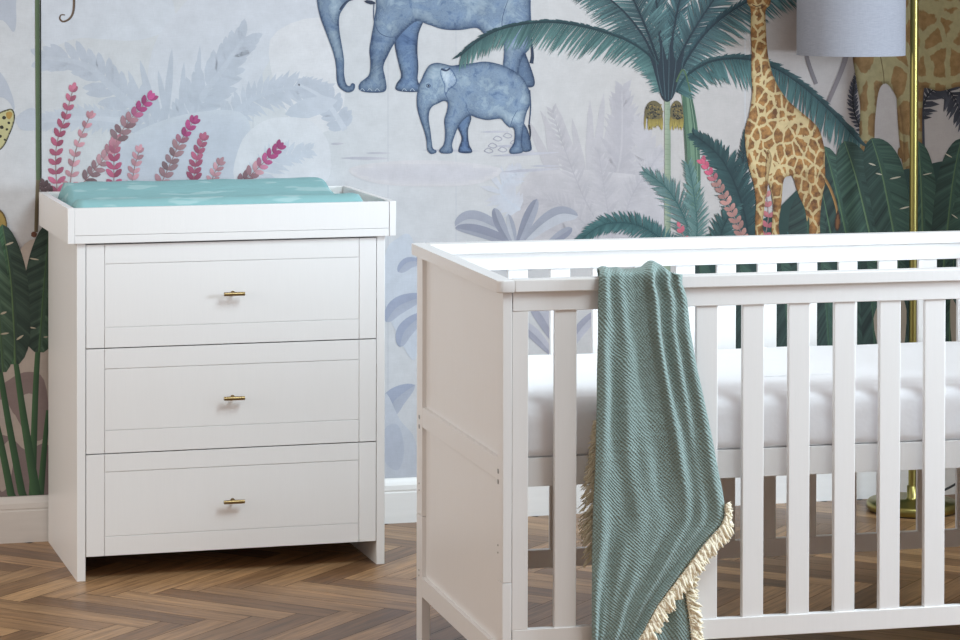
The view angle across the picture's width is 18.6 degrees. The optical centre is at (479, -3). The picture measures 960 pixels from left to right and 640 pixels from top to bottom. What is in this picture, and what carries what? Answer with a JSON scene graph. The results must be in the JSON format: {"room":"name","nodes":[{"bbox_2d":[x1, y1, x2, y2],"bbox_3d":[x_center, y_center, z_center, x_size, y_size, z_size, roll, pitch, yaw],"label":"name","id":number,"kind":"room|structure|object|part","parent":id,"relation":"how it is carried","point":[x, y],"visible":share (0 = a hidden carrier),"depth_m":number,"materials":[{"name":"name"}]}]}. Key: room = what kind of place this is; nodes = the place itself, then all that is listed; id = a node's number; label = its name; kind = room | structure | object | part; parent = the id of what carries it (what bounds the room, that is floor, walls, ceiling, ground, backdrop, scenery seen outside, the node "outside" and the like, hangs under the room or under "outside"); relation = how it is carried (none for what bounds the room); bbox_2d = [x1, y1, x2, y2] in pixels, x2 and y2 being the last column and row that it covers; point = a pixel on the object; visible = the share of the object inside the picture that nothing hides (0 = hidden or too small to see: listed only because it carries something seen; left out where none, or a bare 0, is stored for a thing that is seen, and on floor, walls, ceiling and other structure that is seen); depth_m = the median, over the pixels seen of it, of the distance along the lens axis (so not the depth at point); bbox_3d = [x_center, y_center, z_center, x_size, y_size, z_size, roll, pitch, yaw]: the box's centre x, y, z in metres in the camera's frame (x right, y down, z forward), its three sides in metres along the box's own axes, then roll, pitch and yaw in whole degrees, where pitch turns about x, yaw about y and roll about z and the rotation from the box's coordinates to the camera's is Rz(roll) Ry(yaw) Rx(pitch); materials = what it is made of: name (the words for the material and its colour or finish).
{"room":"children's room","nodes":[
{"label":"children's room","id":0,"kind":"room"},
{"bbox_2d":[0,0,959,496],"bbox_3d":[-0.608,0.070,7.350,7.221,2.523,0.108,0,1,-16],"label":"wall","id":1,"kind":"structure","parent":0,"point":[481,120],"depth_m":7.46,"materials":[{"name":"multicoloured paper"}]},
{"bbox_2d":[0,468,954,543],"bbox_3d":[-0.596,1.275,7.318,7.221,0.113,0.022,0,1,-16],"label":"baseboard","id":2,"kind":"structure","parent":1,"relation":"attached to","point":[23,519],"depth_m":7.42,"materials":[{"name":"paint"}]},
{"bbox_2d":[0,494,959,639],"bbox_3d":[0.379,1.389,3.751,8.571,0.003,7.506,0,1,-16],"label":"floor","id":3,"kind":"structure","parent":0,"point":[330,591],"depth_m":6.63,"materials":[{"name":"brown wood"}]},
{"bbox_2d":[48,231,384,581],"bbox_3d":[-0.637,0.948,7.026,0.729,0.777,0.495,0,1,-16],"label":"dresser","id":4,"kind":"object","parent":3,"relation":"on","point":[213,394],"visible":0.96,"depth_m":6.82,"materials":[{"name":"white paint"}]},
{"bbox_3d":[-0.980,0.948,6.939,0.020,0.777,0.470,0,1,-16],"label":"panel","id":5,"kind":"part","parent":4,"relation":"part of","materials":[{"name":"white paint"}]},
{"bbox_3d":[-0.704,0.920,7.256,0.688,0.721,0.007,0,1,-16],"label":"panel","id":6,"kind":"part","parent":4,"relation":"part of","materials":[{"name":"white paint"}]},
{"bbox_2d":[39,186,395,243],"bbox_3d":[-0.638,0.518,7.028,0.775,0.082,0.483,0,1,-16],"label":"tray","id":7,"kind":"object","parent":4,"relation":"on","point":[376,215],"visible":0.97,"depth_m":6.80,"materials":[{"name":"white paint"}]},
{"bbox_2d":[58,177,362,207],"bbox_3d":[-0.659,0.501,7.015,0.689,0.109,0.434,0,1,-16],"label":"mat","id":8,"kind":"object","parent":7,"relation":"in","point":[89,194],"visible":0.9,"depth_m":7.04,"materials":[{"name":"teal plastic"}]},
{"bbox_3d":[-0.637,1.163,7.029,0.685,0.234,0.444,0,1,-16],"label":"drawer","id":9,"kind":"part","parent":4,"relation":"part of","materials":[{"name":"white paint"}]},
{"bbox_3d":[-0.637,0.923,7.025,0.685,0.240,0.444,0,1,-16],"label":"drawer","id":10,"kind":"part","parent":4,"relation":"part of","materials":[{"name":"white paint"}]},
{"bbox_3d":[-0.636,0.682,7.021,0.685,0.237,0.444,0,1,-16],"label":"drawer","id":11,"kind":"part","parent":4,"relation":"part of","materials":[{"name":"white paint"}]},
{"bbox_3d":[-0.573,1.170,6.803,0.049,0.010,0.026,0,1,-16],"label":"handle","id":12,"kind":"part","parent":4,"relation":"part of","materials":[{"name":"gold metal"}]},
{"bbox_3d":[-0.572,0.929,6.800,0.049,0.010,0.026,0,1,-16],"label":"handle","id":13,"kind":"part","parent":4,"relation":"part of","materials":[{"name":"gold metal"}]},
{"bbox_3d":[-0.572,0.687,6.796,0.049,0.010,0.026,0,1,-16],"label":"handle","id":14,"kind":"part","parent":4,"relation":"part of","materials":[{"name":"gold metal"}]},
{"bbox_3d":[-0.641,0.560,7.036,0.688,0.003,0.444,0,1,-16],"label":"panel","id":15,"kind":"part","parent":4,"relation":"part of","materials":[{"name":"white paint"}]},
{"bbox_3d":[-0.300,0.947,7.137,0.020,0.777,0.470,0,1,-16],"label":"panel","id":16,"kind":"part","parent":4,"relation":"part of","materials":[{"name":"white paint"}]},
{"bbox_2d":[412,231,959,639],"bbox_3d":[0.912,0.936,6.038,1.999,0.836,0.732,0,1,-14],"label":"cot","id":17,"kind":"object","parent":3,"relation":"on","point":[475,470],"visible":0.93,"depth_m":5.64,"materials":[{"name":"white paint"}]},
{"bbox_3d":[-0.118,0.944,6.122,0.018,0.813,0.049,0,1,-14],"label":"post","id":18,"kind":"part","parent":17,"relation":"part of","materials":[{"name":"white paint"}]},
{"bbox_3d":[-0.036,1.233,5.798,0.016,0.042,0.627,0,1,-14],"label":"rail","id":19,"kind":"part","parent":17,"relation":"part of","materials":[{"name":"white paint"}]},
{"bbox_3d":[-0.036,0.878,5.793,0.016,0.042,0.627,0,1,-14],"label":"rail","id":20,"kind":"part","parent":17,"relation":"part of","materials":[{"name":"white paint"}]},
{"bbox_3d":[-0.033,1.056,5.796,0.006,0.313,0.631,0,1,-14],"label":"panel","id":21,"kind":"part","parent":17,"relation":"part of","materials":[{"name":"white paint"}]},
{"bbox_3d":[-0.032,0.700,5.791,0.006,0.314,0.631,0,1,-14],"label":"panel","id":22,"kind":"part","parent":17,"relation":"part of","materials":[{"name":"white paint"}]},
{"bbox_3d":[0.046,0.955,5.471,0.018,0.813,0.039,0,1,-14],"label":"post","id":23,"kind":"part","parent":17,"relation":"part of","materials":[{"name":"white paint"}]},
{"bbox_2d":[577,260,733,639],"bbox_3d":[0.332,0.912,5.520,0.292,0.834,0.076,0,1,-14],"label":"blanket","id":24,"kind":"object","parent":17,"relation":"hanging from","point":[657,498],"visible":1,"depth_m":5.49,"materials":[{"name":"green woven cotton"},{"name":"cream cotton fringe"}]},
{"bbox_3d":[0.332,1.062,5.522,0.292,0.535,0.074,0,1,-14],"label":"tassel trim","id":25,"kind":"part","parent":24,"relation":"part of","materials":[{"name":"beige fabric"}]},
{"bbox_3d":[0.531,0.525,6.295,1.320,0.023,0.036,0,1,-14],"label":"rail","id":26,"kind":"part","parent":17,"relation":"part of","materials":[{"name":"white paint"}]},
{"bbox_3d":[0.531,0.555,6.296,1.324,0.036,0.018,0,1,-14],"label":"rail","id":27,"kind":"part","parent":17,"relation":"part of","materials":[{"name":"white paint"}]},
{"bbox_3d":[0.701,0.536,5.620,1.320,0.023,0.036,0,1,-14],"label":"rail","id":28,"kind":"part","parent":17,"relation":"part of","materials":[{"name":"white paint"}]},
{"bbox_3d":[0.700,1.198,5.629,1.324,0.038,0.018,0,1,-14],"label":"rail","id":29,"kind":"part","parent":17,"relation":"part of","materials":[{"name":"white paint"}]},
{"bbox_3d":[0.701,0.565,5.620,1.324,0.036,0.018,0,1,-14],"label":"rail","id":30,"kind":"part","parent":17,"relation":"part of","materials":[{"name":"white paint"}]},
{"bbox_2d":[528,341,959,456],"bbox_3d":[0.926,0.805,6.046,1.954,0.107,0.653,0,1,-14],"label":"mattress","id":31,"kind":"object","parent":17,"relation":"in","point":[540,367],"visible":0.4,"depth_m":5.69,"materials":[{"name":"white fabric"}]},
{"bbox_3d":[0.529,1.187,6.305,1.324,0.038,0.018,0,1,-14],"label":"rail","id":32,"kind":"part","parent":17,"relation":"part of","materials":[{"name":"white paint"}]},
{"bbox_2d":[796,0,954,518],"bbox_3d":[1.097,0.562,7.595,0.590,1.539,0.279,0,1,-22],"label":"floor lamp","id":33,"kind":"object","parent":3,"relation":"on","point":[828,28],"visible":0.67,"depth_m":7.44,"materials":[{"name":"gold metal"}]},
{"bbox_3d":[0.954,0.034,7.528,0.278,0.226,0.278,0,1,-16],"label":"lamp shade","id":34,"kind":"part","parent":33,"relation":"part of","materials":[{"name":"fabric"}]}
]}

